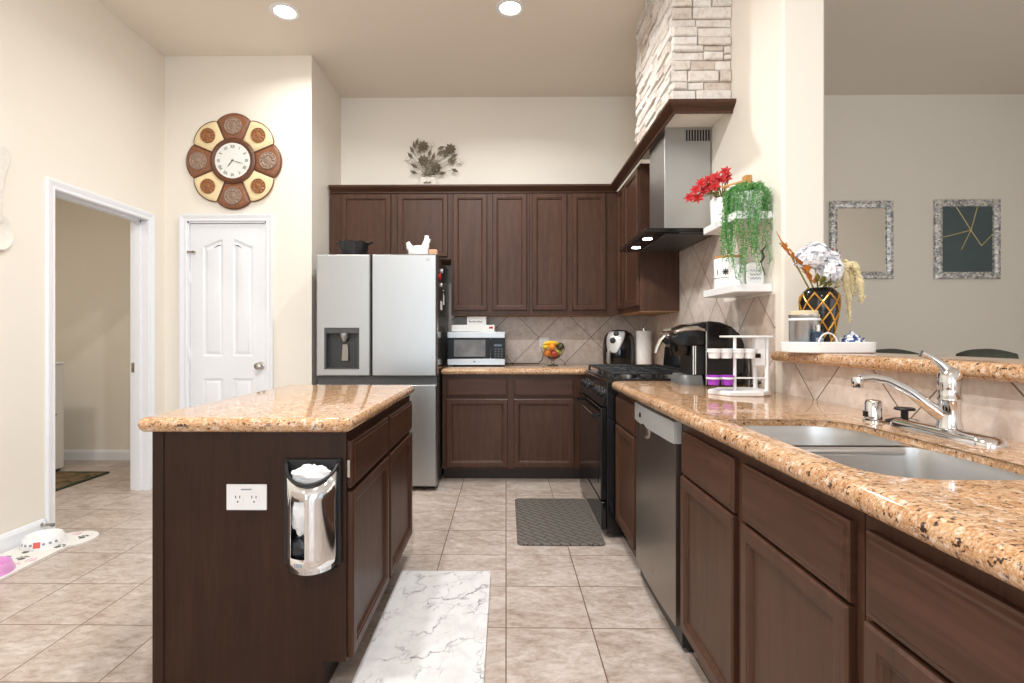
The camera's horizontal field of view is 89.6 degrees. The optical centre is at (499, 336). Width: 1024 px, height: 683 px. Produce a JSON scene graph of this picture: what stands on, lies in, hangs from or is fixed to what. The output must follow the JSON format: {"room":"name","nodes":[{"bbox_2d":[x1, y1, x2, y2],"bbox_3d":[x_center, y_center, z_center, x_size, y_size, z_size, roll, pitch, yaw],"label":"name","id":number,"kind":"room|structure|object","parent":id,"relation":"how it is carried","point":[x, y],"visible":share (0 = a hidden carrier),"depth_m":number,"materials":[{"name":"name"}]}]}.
{"room":"kitchen","nodes":[
{"label":"kitchen","id":0,"kind":"room"},
{"bbox_2d":[0,0,164,534],"bbox_3d":[-2.731,-0.522,-0.867,0.120,3.325,11.200,0,0,1],"label":"wall","id":1,"kind":"structure","parent":0,"point":[82,93],"depth_m":2.97,"materials":[{"name":"beige paint"}]},
{"bbox_2d":[0,145,13,250],"bbox_3d":[-2.614,-0.724,2.687,0.025,0.553,0.148,0,0,1],"label":"spoon","id":2,"kind":"object","parent":1,"relation":"attached to","point":[6,229],"visible":1,"depth_m":2.71,"materials":[{"name":"white wood"}]},
{"bbox_2d":[0,214,13,250],"bbox_3d":[-2.614,-0.545,2.687,0.025,0.196,0.148,0,0,1],"label":"spoon bowl","id":3,"kind":"object","parent":2,"relation":"on","point":[6,229],"depth_m":2.72,"materials":[{"name":"white wood"}]},
{"bbox_2d":[0,518,45,553],"bbox_3d":[-2.641,1.093,0.997,0.015,0.095,3.930,0,0,1],"label":"baseboard","id":4,"kind":"structure","parent":1,"relation":"attached to","point":[10,540],"depth_m":2.79,"materials":[{"name":"white paint"}]},
{"bbox_2d":[40,523,54,526],"bbox_3d":[-2.577,1.074,2.936,0.072,0.023,0.024,0,0,1],"label":"door stop","id":5,"kind":"object","parent":1,"relation":"attached to","point":[41,524],"visible":1,"depth_m":2.93,"materials":[{"name":"silver metal"}]},
{"bbox_2d":[45,176,154,528],"bbox_3d":[-2.672,0.108,3.425,0.144,2.063,0.911,0,0,1],"label":"door frame","id":6,"kind":"structure","parent":1,"relation":"in","point":[142,223],"depth_m":3.80,"materials":[{"name":"white paint"}]},
{"bbox_2d":[165,55,316,412],"bbox_3d":[-2.036,-0.522,4.065,1.150,3.325,0.110,0,0,1],"label":"wall","id":7,"kind":"structure","parent":0,"point":[279,93],"depth_m":4.01,"materials":[{"name":"beige paint"}]},
{"bbox_2d":[179,214,272,408],"bbox_3d":[-2.124,0.095,4.038,0.732,2.091,0.166,0,0,1],"label":"door","id":8,"kind":"structure","parent":7,"relation":"in","point":[226,260],"depth_m":4.02,"materials":[{"name":"white paint"}]},
{"bbox_2d":[186,113,281,209],"bbox_3d":[-2.062,-1.358,3.987,0.748,0.748,0.043,0,0,1],"label":"wall clock","id":9,"kind":"object","parent":7,"relation":"attached to","point":[234,161],"visible":1,"depth_m":3.98,"materials":[{"name":"brown wood"}]},
{"bbox_2d":[317,64,340,383],"bbox_3d":[-1.513,-0.522,4.416,0.109,3.325,0.605,0,0,1],"label":"wall","id":10,"kind":"structure","parent":0,"point":[328,99],"depth_m":4.33,"materials":[{"name":"beige paint"}]},
{"bbox_2d":[0,460,712,682],"bbox_3d":[-0.060,1.190,-0.839,9.900,0.100,11.320,0,0,1],"label":"floor","id":11,"kind":"structure","parent":0,"point":[82,613],"depth_m":2.26,"materials":[{"name":"beige tile"}]},
{"bbox_2d":[0,531,98,580],"bbox_3d":[-2.448,1.136,2.567,0.372,0.009,0.873,0,0,1],"label":"pet mat","id":12,"kind":"object","parent":11,"relation":"on","point":[22,560],"visible":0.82,"depth_m":2.70,"materials":[{"name":"white rubber"}]},
{"bbox_2d":[0,556,15,576],"bbox_3d":[-2.451,1.108,2.455,0.208,0.048,0.208,0,0,1],"label":"pet bowl","id":13,"kind":"object","parent":12,"relation":"on","point":[7,565],"visible":1,"depth_m":2.48,"materials":[{"name":"plastic"}]},
{"bbox_2d":[19,528,66,550],"bbox_3d":[-2.491,1.105,2.812,0.196,0.053,0.196,0,0,1],"label":"pet bowl","id":14,"kind":"object","parent":12,"relation":"on","point":[48,538],"visible":1,"depth_m":2.78,"materials":[{"name":"ceramic"}]},
{"bbox_2d":[55,362,63,470],"bbox_3d":[-4.049,0.677,4.079,0.715,0.925,0.660,0,0,1],"label":"washing machine","id":15,"kind":"object","parent":11,"relation":"on","point":[59,367],"visible":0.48,"depth_m":4.35,"materials":[{"name":"white metal"}]},
{"bbox_2d":[55,471,108,491],"bbox_3d":[-3.493,1.134,3.848,0.461,0.012,0.920,0,0,1],"label":"rug","id":16,"kind":"object","parent":11,"relation":"on","point":[63,479],"visible":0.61,"depth_m":4.13,"materials":[{"name":"brown fabric"}]},
{"bbox_2d":[152,395,411,682],"bbox_3d":[-0.782,0.721,2.176,0.640,0.838,1.077,0,0,1],"label":"kitchen island","id":17,"kind":"object","parent":11,"relation":"on","point":[227,607],"visible":0.78,"depth_m":1.64,"materials":[{"name":"brown wood"}]},
{"bbox_2d":[227,484,266,509],"bbox_3d":[-0.805,0.511,1.637,0.129,0.082,0.009,0,0,1],"label":"island outlet","id":18,"kind":"object","parent":17,"relation":"attached to","point":[239,496],"visible":1,"depth_m":1.64,"materials":[{"name":"white plastic"}]},
{"bbox_2d":[233,495,242,503],"bbox_3d":[-0.831,0.516,1.635,0.033,0.028,0.003,0,0,1],"label":"receptacle","id":19,"kind":"object","parent":18,"relation":"attached to","point":[237,499],"depth_m":1.63,"materials":[{"name":"white plastic"}]},
{"bbox_2d":[249,495,258,503],"bbox_3d":[-0.779,0.516,1.634,0.033,0.028,0.003,0,0,1],"label":"receptacle","id":20,"kind":"object","parent":18,"relation":"attached to","point":[253,499],"depth_m":1.63,"materials":[{"name":"white plastic"}]},
{"bbox_2d":[138,385,413,431],"bbox_3d":[-0.799,0.279,2.175,0.686,0.046,1.140,0,0,1],"label":"island countertop","id":21,"kind":"structure","parent":17,"relation":"on","point":[289,408],"depth_m":1.76,"materials":[{"name":"beige stone"}]},
{"bbox_2d":[284,459,341,575],"bbox_3d":[-0.591,0.559,1.600,0.180,0.342,0.078,0,0,1],"label":"dispenser","id":22,"kind":"object","parent":17,"relation":"attached to","point":[322,499],"visible":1,"depth_m":1.59,"materials":[{"name":"silver metal"}]},
{"bbox_2d":[291,535,303,559],"bbox_3d":[-0.614,0.657,1.603,0.075,0.082,0.038,0,0,1],"label":"plastic bag","id":23,"kind":"object","parent":22,"relation":"in","point":[297,545],"visible":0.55,"depth_m":1.59,"materials":[{"name":"grey plastic"}]},
{"bbox_2d":[291,502,303,535],"bbox_3d":[-0.613,0.547,1.605,0.078,0.154,0.039,0,0,1],"label":"plastic bag","id":24,"kind":"object","parent":22,"relation":"in","point":[297,512],"visible":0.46,"depth_m":1.59,"materials":[{"name":"white plastic"}]},
{"bbox_2d":[291,464,333,483],"bbox_3d":[-0.581,0.434,1.598,0.136,0.076,0.040,0,0,1],"label":"plastic bag","id":25,"kind":"object","parent":22,"relation":"in","point":[307,473],"visible":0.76,"depth_m":1.59,"materials":[{"name":"white plastic"}]},
{"bbox_2d":[317,254,447,487],"bbox_3d":[-0.903,0.264,4.170,0.890,1.752,0.783,0,0,1],"label":"refrigerator","id":26,"kind":"object","parent":11,"relation":"on","point":[381,321],"visible":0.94,"depth_m":3.79,"materials":[{"name":"grey metal"}]},
{"bbox_2d":[334,240,372,253],"bbox_3d":[-1.130,-0.669,3.984,0.242,0.125,0.239,0,0,43],"label":"pot","id":27,"kind":"object","parent":26,"relation":"on","point":[347,246],"visible":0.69,"depth_m":3.90,"materials":[{"name":"black metal"}]},
{"bbox_2d":[406,235,429,253],"bbox_3d":[-0.627,-0.696,3.978,0.164,0.177,0.164,0,0,-44],"label":"hen","id":28,"kind":"object","parent":26,"relation":"on","point":[417,249],"visible":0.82,"depth_m":3.95,"materials":[{"name":"white ceramic"}]},
{"bbox_2d":[429,249,437,254],"bbox_3d":[-0.513,-0.637,3.976,0.062,0.061,0.060,0,0,1],"label":"wood block","id":29,"kind":"object","parent":26,"relation":"on","point":[431,251],"visible":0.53,"depth_m":3.95,"materials":[{"name":"brown wood"}]},
{"bbox_2d":[352,571,490,682],"bbox_3d":[-0.265,1.135,1.953,0.433,0.011,1.060,0,0,1],"label":"mat","id":30,"kind":"object","parent":11,"relation":"on","point":[432,627],"visible":1,"depth_m":1.97,"materials":[{"name":"fabric"}]},
{"bbox_2d":[442,374,583,477],"bbox_3d":[0.112,0.719,4.356,1.120,0.842,0.665,0,0,1],"label":"base cabinet","id":31,"kind":"object","parent":11,"relation":"on","point":[494,426],"visible":0.94,"depth_m":4.04,"materials":[{"name":"brown wood"}]},
{"bbox_2d":[441,364,595,374],"bbox_3d":[0.414,0.273,4.237,1.732,0.050,0.900,0,0,1],"label":"countertop","id":32,"kind":"structure","parent":31,"relation":"on","point":[507,369],"depth_m":4.00,"materials":[{"name":"beige stone"}]},
{"bbox_2d":[447,332,504,365],"bbox_3d":[-0.193,0.104,4.436,0.477,0.288,0.372,0,0,1],"label":"microwave","id":33,"kind":"object","parent":32,"relation":"on","point":[463,348],"visible":0.95,"depth_m":4.25,"materials":[{"name":"silver metal"}]},
{"bbox_2d":[452,325,494,331],"bbox_3d":[-0.221,-0.069,4.398,0.357,0.055,0.251,0,0,1],"label":"flat box","id":34,"kind":"object","parent":33,"relation":"on","point":[455,328],"visible":1,"depth_m":4.27,"materials":[{"name":"cardboard"}]},
{"bbox_2d":[467,316,485,324],"bbox_3d":[-0.199,-0.134,4.452,0.165,0.076,0.061,0,0,1],"label":"box","id":35,"kind":"object","parent":34,"relation":"on","point":[471,320],"visible":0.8,"depth_m":4.42,"materials":[{"name":"cardboard"}]},
{"bbox_2d":[505,356,542,363],"bbox_3d":[0.218,0.170,4.653,0.364,0.154,0.059,0,0,1],"label":"power cord","id":36,"kind":"object","parent":32,"relation":"on","point":[542,356],"visible":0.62,"depth_m":4.63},
{"bbox_2d":[540,347,564,365],"bbox_3d":[0.447,0.168,4.355,0.216,0.160,0.216,0,0,1],"label":"glass fruit bowl","id":37,"kind":"object","parent":32,"relation":"on","point":[552,353],"visible":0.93,"depth_m":4.29,"materials":[{"name":"clear glass"}]},
{"bbox_3d":[0.402,0.143,4.345,0.063,0.064,0.061,0,0,1],"label":"orange","id":38,"kind":"object","parent":37,"relation":"in","visible":0},
{"bbox_3d":[0.392,0.083,4.336,0.070,0.055,0.058,0,0,1],"label":"lemon","id":39,"kind":"object","parent":38,"relation":"on","visible":0},
{"bbox_2d":[543,341,557,344],"bbox_3d":[0.430,0.053,4.326,0.142,0.034,0.032,0,0,-13],"label":"banana","id":40,"kind":"object","parent":39,"relation":"on","point":[546,342],"visible":1,"depth_m":4.31,"materials":[{"name":"yellow food"}]},
{"bbox_2d":[603,330,634,363],"bbox_3d":[0.986,0.096,4.264,0.264,0.304,0.274,0,0,1],"label":"air fryer","id":41,"kind":"object","parent":32,"relation":"on","point":[618,345],"visible":0.95,"depth_m":4.15,"materials":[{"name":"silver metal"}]},
{"bbox_2d":[636,325,651,363],"bbox_3d":[1.176,0.077,4.206,0.140,0.341,0.140,0,0,1],"label":"paper towel holder","id":42,"kind":"object","parent":32,"relation":"on","point":[643,338],"visible":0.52,"depth_m":4.16,"materials":[{"name":"white paper"}]},
{"bbox_2d":[515,498,604,545],"bbox_3d":[0.342,1.134,3.196,0.483,0.012,0.790,0,0,1],"label":"kitchen mat","id":43,"kind":"object","parent":11,"relation":"on","point":[539,521],"visible":1,"depth_m":3.11,"materials":[{"name":"grey fabric"}]},
{"bbox_2d":[572,345,679,535],"bbox_3d":[0.887,0.598,3.340,0.727,1.085,0.870,0,0,1],"label":"gas range","id":44,"kind":"object","parent":11,"relation":"on","point":[596,401],"visible":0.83,"depth_m":3.04,"materials":[{"name":"black metal"}]},
{"bbox_2d":[586,369,671,380],"bbox_3d":[0.903,0.246,3.339,0.554,0.016,0.866,0,0,1],"label":"cooktop","id":45,"kind":"object","parent":44,"relation":"in","point":[596,374],"depth_m":3.06,"materials":[{"name":"black metal"}]},
{"bbox_2d":[615,392,637,549],"bbox_3d":[0.946,0.719,2.667,0.603,0.842,0.453,0,0,1],"label":"base cabinet","id":46,"kind":"object","parent":11,"relation":"on","point":[625,430],"visible":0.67,"depth_m":2.67,"materials":[{"name":"brown wood"}]},
{"bbox_2d":[635,402,693,651],"bbox_3d":[0.922,0.721,2.136,0.607,0.838,0.574,0,0,1],"label":"dishwasher","id":47,"kind":"object","parent":11,"relation":"on","point":[658,435],"visible":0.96,"depth_m":2.02,"materials":[{"name":"silver metal"}]},
{"bbox_2d":[680,424,865,682],"bbox_3d":[0.930,0.719,1.369,0.603,0.842,0.930,0,0,1],"label":"base cabinet","id":48,"kind":"object","parent":11,"relation":"on","point":[773,565],"visible":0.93,"depth_m":1.24,"materials":[{"name":"brown wood"}]},
{"bbox_2d":[875,349,918,353],"bbox_3d":[2.457,0.609,3.036,0.460,1.064,0.510,0,0,1],"label":"dining chair","id":49,"kind":"object","parent":11,"relation":"on","point":[897,351],"visible":0.02,"depth_m":3.24,"materials":[{"name":"green fabric"}]},
{"bbox_2d":[864,514,1023,682],"bbox_3d":[0.919,0.719,0.420,0.603,0.842,0.962,0,0,1],"label":"base cabinet","id":50,"kind":"object","parent":11,"relation":"on","point":[932,616],"visible":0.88,"depth_m":0.74,"materials":[{"name":"brown wood"}]},
{"bbox_2d":[612,381,1023,591],"bbox_3d":[0.924,0.273,1.192,0.650,0.050,3.405,0,0,1],"label":"countertop","id":51,"kind":"structure","parent":50,"relation":"on","point":[979,524],"depth_m":0.97,"materials":[{"name":"beige stone"}]},
{"bbox_2d":[654,321,744,385],"bbox_3d":[1.024,0.085,2.708,0.426,0.326,0.258,0,0,1],"label":"coffee maker","id":52,"kind":"object","parent":51,"relation":"on","point":[691,341],"visible":0.97,"depth_m":2.60,"materials":[{"name":"black plastic"}]},
{"bbox_2d":[671,373,703,384],"bbox_3d":[0.978,0.222,2.708,0.120,0.052,0.200,0,0,1],"label":"drip tray","id":53,"kind":"object","parent":52,"relation":"on","point":[677,378],"depth_m":2.62,"materials":[{"name":"silver metal"}]},
{"bbox_2d":[706,336,773,395],"bbox_3d":[1.015,0.122,2.228,0.273,0.252,0.180,0,0,1],"label":"stand","id":54,"kind":"object","parent":51,"relation":"on","point":[761,343],"visible":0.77,"depth_m":2.18,"materials":[{"name":"white plastic"}]},
{"bbox_2d":[706,375,720,384],"bbox_3d":[0.908,0.185,2.189,0.058,0.042,0.058,0,0,1],"label":"pod","id":55,"kind":"object","parent":54,"relation":"on","point":[710,381],"visible":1,"depth_m":2.17,"materials":[{"name":"purple plastic"}]},
{"bbox_2d":[707,348,720,358],"bbox_3d":[0.911,0.072,2.189,0.058,0.042,0.058,0,0,1],"label":"pod","id":56,"kind":"object","parent":54,"relation":"on","point":[714,355],"visible":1,"depth_m":2.17,"materials":[{"name":"white plastic"}]},
{"bbox_2d":[720,348,732,358],"bbox_3d":[0.961,0.072,2.189,0.058,0.042,0.058,0,0,1],"label":"pod","id":57,"kind":"object","parent":54,"relation":"on","point":[725,355],"visible":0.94,"depth_m":2.17,"materials":[{"name":"white plastic"}]},
{"bbox_2d":[721,375,734,384],"bbox_3d":[0.966,0.185,2.189,0.058,0.042,0.058,0,0,1],"label":"pod","id":58,"kind":"object","parent":54,"relation":"on","point":[723,381],"visible":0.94,"depth_m":2.17,"materials":[{"name":"purple plastic"}]},
{"bbox_2d":[732,348,744,358],"bbox_3d":[1.011,0.072,2.188,0.058,0.042,0.058,0,0,1],"label":"pod","id":59,"kind":"object","parent":54,"relation":"on","point":[737,355],"visible":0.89,"depth_m":2.17,"materials":[{"name":"white plastic"}]},
{"bbox_2d":[744,348,756,358],"bbox_3d":[1.061,0.072,2.187,0.058,0.042,0.058,0,0,1],"label":"pod","id":60,"kind":"object","parent":54,"relation":"on","point":[749,355],"visible":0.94,"depth_m":2.17,"materials":[{"name":"white plastic"}]},
{"bbox_2d":[744,359,761,386],"bbox_3d":[1.227,0.166,2.509,0.043,0.158,0.170,0,0,10],"label":"cord","id":61,"kind":"object","parent":51,"relation":"on","point":[751,385],"visible":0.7,"depth_m":2.57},
{"bbox_2d":[862,399,884,422],"bbox_3d":[1.093,0.216,1.507,0.056,0.064,0.056,0,0,1],"label":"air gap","id":62,"kind":"object","parent":51,"relation":"on","point":[873,409],"visible":1,"depth_m":1.49,"materials":[{"name":"silver metal"}]},
{"bbox_2d":[743,426,1023,479],"bbox_3d":[0.839,0.383,1.215,0.404,0.228,0.712,0,0,1],"label":"double sink","id":63,"kind":"object","parent":51,"relation":"in","point":[851,448],"visible":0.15,"depth_m":1.25,"materials":[{"name":"metal"}]},
{"bbox_2d":[884,406,919,422],"bbox_3d":[1.168,0.226,1.486,0.094,0.044,0.094,0,0,1],"label":"stopper","id":64,"kind":"object","parent":51,"relation":"on","point":[904,410],"visible":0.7,"depth_m":1.48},
{"bbox_2d":[851,350,1008,447],"bbox_3d":[1.036,0.141,1.298,0.230,0.213,0.310,0,0,1],"label":"kitchen faucet","id":65,"kind":"object","parent":51,"relation":"on","point":[947,411],"visible":1,"depth_m":1.28,"materials":[{"name":"silver metal"}]},
{"bbox_2d":[956,349,1018,358],"bbox_3d":[3.057,0.609,3.029,0.460,1.064,0.510,0,0,1],"label":"dining chair","id":66,"kind":"object","parent":11,"relation":"on","point":[989,353],"visible":0.1,"depth_m":3.23,"materials":[{"name":"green fabric"}]},
{"bbox_2d":[55,94,1023,449],"bbox_3d":[0.007,-0.522,4.761,9.900,3.325,0.138,0,0,1],"label":"wall","id":67,"kind":"structure","parent":0,"point":[910,151],"depth_m":4.69,"materials":[{"name":"beige paint"}]},
{"bbox_2d":[64,450,129,459],"bbox_3d":[-3.833,1.093,4.751,2.200,0.095,0.015,0,0,1],"label":"baseboard","id":68,"kind":"structure","parent":67,"relation":"attached to","point":[68,454],"depth_m":4.74,"materials":[{"name":"white paint"}]},
{"bbox_2d":[330,193,450,264],"bbox_3d":[-0.926,-0.940,4.533,1.029,0.573,0.353,0,0,1],"label":"upper cabinet","id":69,"kind":"object","parent":67,"relation":"attached to","point":[389,221],"visible":0.71,"depth_m":4.37,"materials":[{"name":"brown wood"}]},
{"bbox_2d":[405,138,462,184],"bbox_3d":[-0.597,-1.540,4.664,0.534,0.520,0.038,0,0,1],"label":"potted plant","id":70,"kind":"object","parent":67,"relation":"attached to","point":[425,178],"visible":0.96,"depth_m":4.67,"materials":[{"name":"brown plant"}]},
{"bbox_2d":[451,193,528,316],"bbox_3d":[-0.078,-0.703,4.523,0.663,1.046,0.353,0,0,1],"label":"upper cabinet","id":71,"kind":"object","parent":67,"relation":"attached to","point":[490,231],"visible":1,"depth_m":4.36,"materials":[{"name":"brown wood"}]},
{"bbox_2d":[328,98,735,193],"bbox_3d":[-0.087,-1.246,3.572,2.730,0.060,1.589,0,0,1],"label":"crown molding","id":72,"kind":"structure","parent":67,"relation":"attached to","point":[672,107],"depth_m":4.31,"materials":[{"name":"brown wood"}]},
{"bbox_2d":[539,337,548,350],"bbox_3d":[0.403,0.070,4.684,0.088,0.130,0.008,0,0,1],"label":"wall outlet","id":73,"kind":"object","parent":67,"relation":"attached to","point":[542,340],"visible":0.49,"depth_m":4.68,"materials":[{"name":"white plastic"}]},
{"bbox_2d":[528,191,617,316],"bbox_3d":[0.629,-0.703,4.514,0.747,1.046,0.353,0,0,1],"label":"upper cabinet","id":74,"kind":"object","parent":67,"relation":"attached to","point":[573,236],"visible":0.98,"depth_m":4.35,"materials":[{"name":"brown wood"}]},
{"bbox_2d":[829,201,893,278],"bbox_3d":[3.263,-0.871,4.643,0.563,0.702,0.034,0,0,1],"label":"wall mirror","id":75,"kind":"object","parent":67,"relation":"attached to","point":[862,232],"visible":0.83,"depth_m":4.64,"materials":[{"name":"silver metal"}]},
{"bbox_2d":[934,199,1000,278],"bbox_3d":[4.208,-0.875,4.632,0.580,0.714,0.034,0,0,1],"label":"framed art","id":76,"kind":"object","parent":67,"relation":"attached to","point":[967,232],"visible":1,"depth_m":4.63,"materials":[{"name":"silver metal"}]},
{"bbox_2d":[97,0,1023,97],"bbox_3d":[-0.060,-2.235,-0.839,9.900,0.100,11.320,0,0,1],"label":"ceiling","id":77,"kind":"structure","parent":0,"point":[364,48],"depth_m":3.80,"materials":[{"name":"paint"}]},
{"bbox_2d":[269,2,299,20],"bbox_3d":[-1.446,-2.181,3.465,0.194,0.008,0.194,0,0,1],"label":"recessed light","id":78,"kind":"object","parent":77,"relation":"in","point":[283,11],"visible":1,"depth_m":3.46,"materials":[{"name":"white plastic"}]},
{"bbox_2d":[274,6,294,17],"bbox_3d":[-1.446,-2.183,3.465,0.132,0.003,0.132,0,0,1],"label":"diffuser","id":79,"kind":"object","parent":78,"relation":"attached to","point":[279,11],"depth_m":3.46,"materials":[{"name":"beige plastic"}]},
{"bbox_2d":[496,0,524,16],"bbox_3d":[0.068,-2.181,3.424,0.194,0.008,0.194,0,0,1],"label":"recessed light","id":80,"kind":"object","parent":77,"relation":"in","point":[505,8],"visible":1,"depth_m":3.42,"materials":[{"name":"beige"}]},
{"bbox_2d":[500,2,519,14],"bbox_3d":[0.068,-2.183,3.424,0.132,0.003,0.132,0,0,1],"label":"diffuser","id":81,"kind":"object","parent":80,"relation":"attached to","point":[506,8],"depth_m":3.43,"materials":[{"name":"beige plastic"}]},
{"bbox_2d":[641,0,823,392],"bbox_3d":[1.369,-0.522,3.491,0.196,3.325,2.385,0,0,1],"label":"wall","id":82,"kind":"structure","parent":0,"point":[773,134],"depth_m":2.39,"materials":[{"name":"beige paint"}]},
{"bbox_2d":[617,163,678,315],"bbox_3d":[1.127,-0.700,3.997,0.297,1.052,0.700,0,0,1],"label":"upper cabinet","id":83,"kind":"object","parent":82,"relation":"attached to","point":[647,282],"visible":0.8,"depth_m":3.66,"materials":[{"name":"brown wood"}]},
{"bbox_2d":[619,128,712,251],"bbox_3d":[1.053,-0.922,3.293,0.427,0.662,0.700,0,0,1],"label":"range hood","id":84,"kind":"object","parent":82,"relation":"attached to","point":[679,157],"visible":0.88,"depth_m":3.09,"materials":[{"name":"silver metal"}]},
{"bbox_2d":[635,0,731,145],"bbox_3d":[1.106,-1.728,3.208,0.335,0.915,0.803,0,0,1],"label":"chase","id":85,"kind":"object","parent":82,"relation":"attached to","point":[684,46],"visible":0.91,"depth_m":2.83,"materials":[{"name":"beige stone"}]},
{"bbox_2d":[641,114,724,158],"bbox_3d":[1.119,-1.261,3.232,0.310,0.014,0.830,0,0,1],"label":"ceiling","id":86,"kind":"structure","parent":85,"relation":"attached to","point":[678,120],"depth_m":3.00,"materials":[{"name":"beige paint"}]},
{"bbox_2d":[703,284,771,297],"bbox_3d":[1.179,-0.227,2.580,0.171,0.037,0.388,0,0,1],"label":"floating shelf","id":87,"kind":"object","parent":82,"relation":"attached to","point":[734,290],"visible":1,"depth_m":2.44,"materials":[{"name":"white wood"}]},
{"bbox_2d":[713,255,741,288],"bbox_3d":[1.173,-0.328,2.650,0.137,0.166,0.138,0,0,1],"label":"patterned canister","id":88,"kind":"object","parent":87,"relation":"on","point":[720,273],"visible":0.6,"depth_m":2.61,"materials":[{"name":"white ceramic"}]},
{"bbox_2d":[728,265,744,284],"bbox_3d":[1.158,-0.295,2.516,0.076,0.101,0.076,0,0,1],"label":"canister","id":89,"kind":"object","parent":87,"relation":"on","point":[731,273],"visible":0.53,"depth_m":2.49,"materials":[{"name":"ceramic"}]},
{"bbox_2d":[746,262,763,283],"bbox_3d":[1.207,-0.297,2.435,0.080,0.105,0.010,0,0,1],"label":"plaque","id":90,"kind":"object","parent":87,"relation":"on","point":[753,276],"visible":0.88,"depth_m":2.43,"materials":[{"name":"ceramic"}]},
{"bbox_2d":[703,211,771,234],"bbox_3d":[1.179,-0.565,2.580,0.171,0.037,0.388,0,0,1],"label":"floating shelf","id":91,"kind":"object","parent":82,"relation":"attached to","point":[713,229],"visible":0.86,"depth_m":2.49,"materials":[{"name":"white wood"}]},
{"bbox_2d":[683,166,731,223],"bbox_3d":[1.104,-0.736,2.676,0.260,0.306,0.134,0,0,-17],"label":"flower pot","id":92,"kind":"object","parent":91,"relation":"on","point":[716,207],"visible":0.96,"depth_m":2.67,"materials":[{"name":"white ceramic"}]},
{"bbox_2d":[722,175,751,210],"bbox_3d":[1.180,-0.685,2.566,0.110,0.205,0.119,0,0,1],"label":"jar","id":93,"kind":"object","parent":91,"relation":"on","point":[746,177],"visible":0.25,"depth_m":2.53,"materials":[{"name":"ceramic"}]},
{"bbox_2d":[718,180,772,282],"bbox_3d":[1.161,-0.483,2.455,0.229,0.485,0.241,0,0,1],"label":"trailing plant","id":94,"kind":"object","parent":91,"relation":"on","point":[750,197],"visible":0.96,"depth_m":2.39,"materials":[{"name":"green plant"}]},
{"bbox_2d":[760,246,765,274],"bbox_3d":[1.247,-0.360,2.439,0.036,0.143,0.018,0,0,1],"label":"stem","id":95,"kind":"object","parent":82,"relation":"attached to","point":[762,252],"visible":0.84,"depth_m":2.44,"materials":[{"name":"green plant"}]},
{"bbox_3d":[1.344,0.625,0.841,0.182,1.030,2.915,0,0,1],"label":"wall","id":96,"kind":"structure","parent":0,"visible":0},
{"bbox_2d":[771,351,1023,382],"bbox_3d":[1.344,0.086,0.856,0.312,0.045,2.945,0,0,1],"label":"granite ledge","id":97,"kind":"object","parent":96,"relation":"on","point":[982,368],"visible":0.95,"depth_m":1.53,"materials":[{"name":"beige stone"}]},
{"bbox_2d":[780,332,876,352],"bbox_3d":[1.304,0.024,2.054,0.328,0.080,0.236,0,0,1],"label":"serving tray","id":98,"kind":"object","parent":97,"relation":"on","point":[789,347],"visible":0.95,"depth_m":1.94,"materials":[{"name":"white plastic"}]},
{"bbox_2d":[788,310,820,341],"bbox_3d":[1.223,-0.024,2.071,0.115,0.158,0.115,0,0,1],"label":"steel canister","id":99,"kind":"object","parent":98,"relation":"on","point":[802,323],"visible":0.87,"depth_m":2.03,"materials":[{"name":"silver metal"}]},
{"bbox_2d":[812,325,823,341],"bbox_3d":[1.232,0.004,1.995,0.036,0.101,0.025,0,0,1],"label":"bottle","id":100,"kind":"object","parent":98,"relation":"on","point":[817,333],"visible":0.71,"depth_m":1.99,"materials":[{"name":"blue glass"}]},
{"bbox_2d":[798,287,840,341],"bbox_3d":[1.303,-0.071,2.099,0.144,0.252,0.144,0,0,1],"label":"vase","id":101,"kind":"object","parent":98,"relation":"on","point":[825,300],"visible":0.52,"depth_m":2.04,"materials":[{"name":"ceramic"}]},
{"bbox_2d":[776,231,865,322],"bbox_3d":[1.293,-0.240,2.068,0.353,0.370,0.129,0,0,1],"label":"bouquet","id":102,"kind":"object","parent":101,"relation":"in","point":[829,268],"visible":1,"depth_m":2.06,"materials":[{"name":"white plant"}]},
{"bbox_2d":[839,331,864,341],"bbox_3d":[1.410,0.015,2.063,0.076,0.079,0.076,0,0,-44],"label":"teapot","id":103,"kind":"object","parent":98,"relation":"on","point":[850,337],"visible":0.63,"depth_m":2.04,"materials":[{"name":"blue ceramic"}]},
{"bbox_2d":[783,362,1023,442],"bbox_3d":[1.249,0.195,0.843,0.008,0.170,2.915,0,0,1],"label":"backsplash","id":104,"kind":"structure","parent":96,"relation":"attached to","point":[995,408],"depth_m":1.56,"materials":[{"name":"tile"}]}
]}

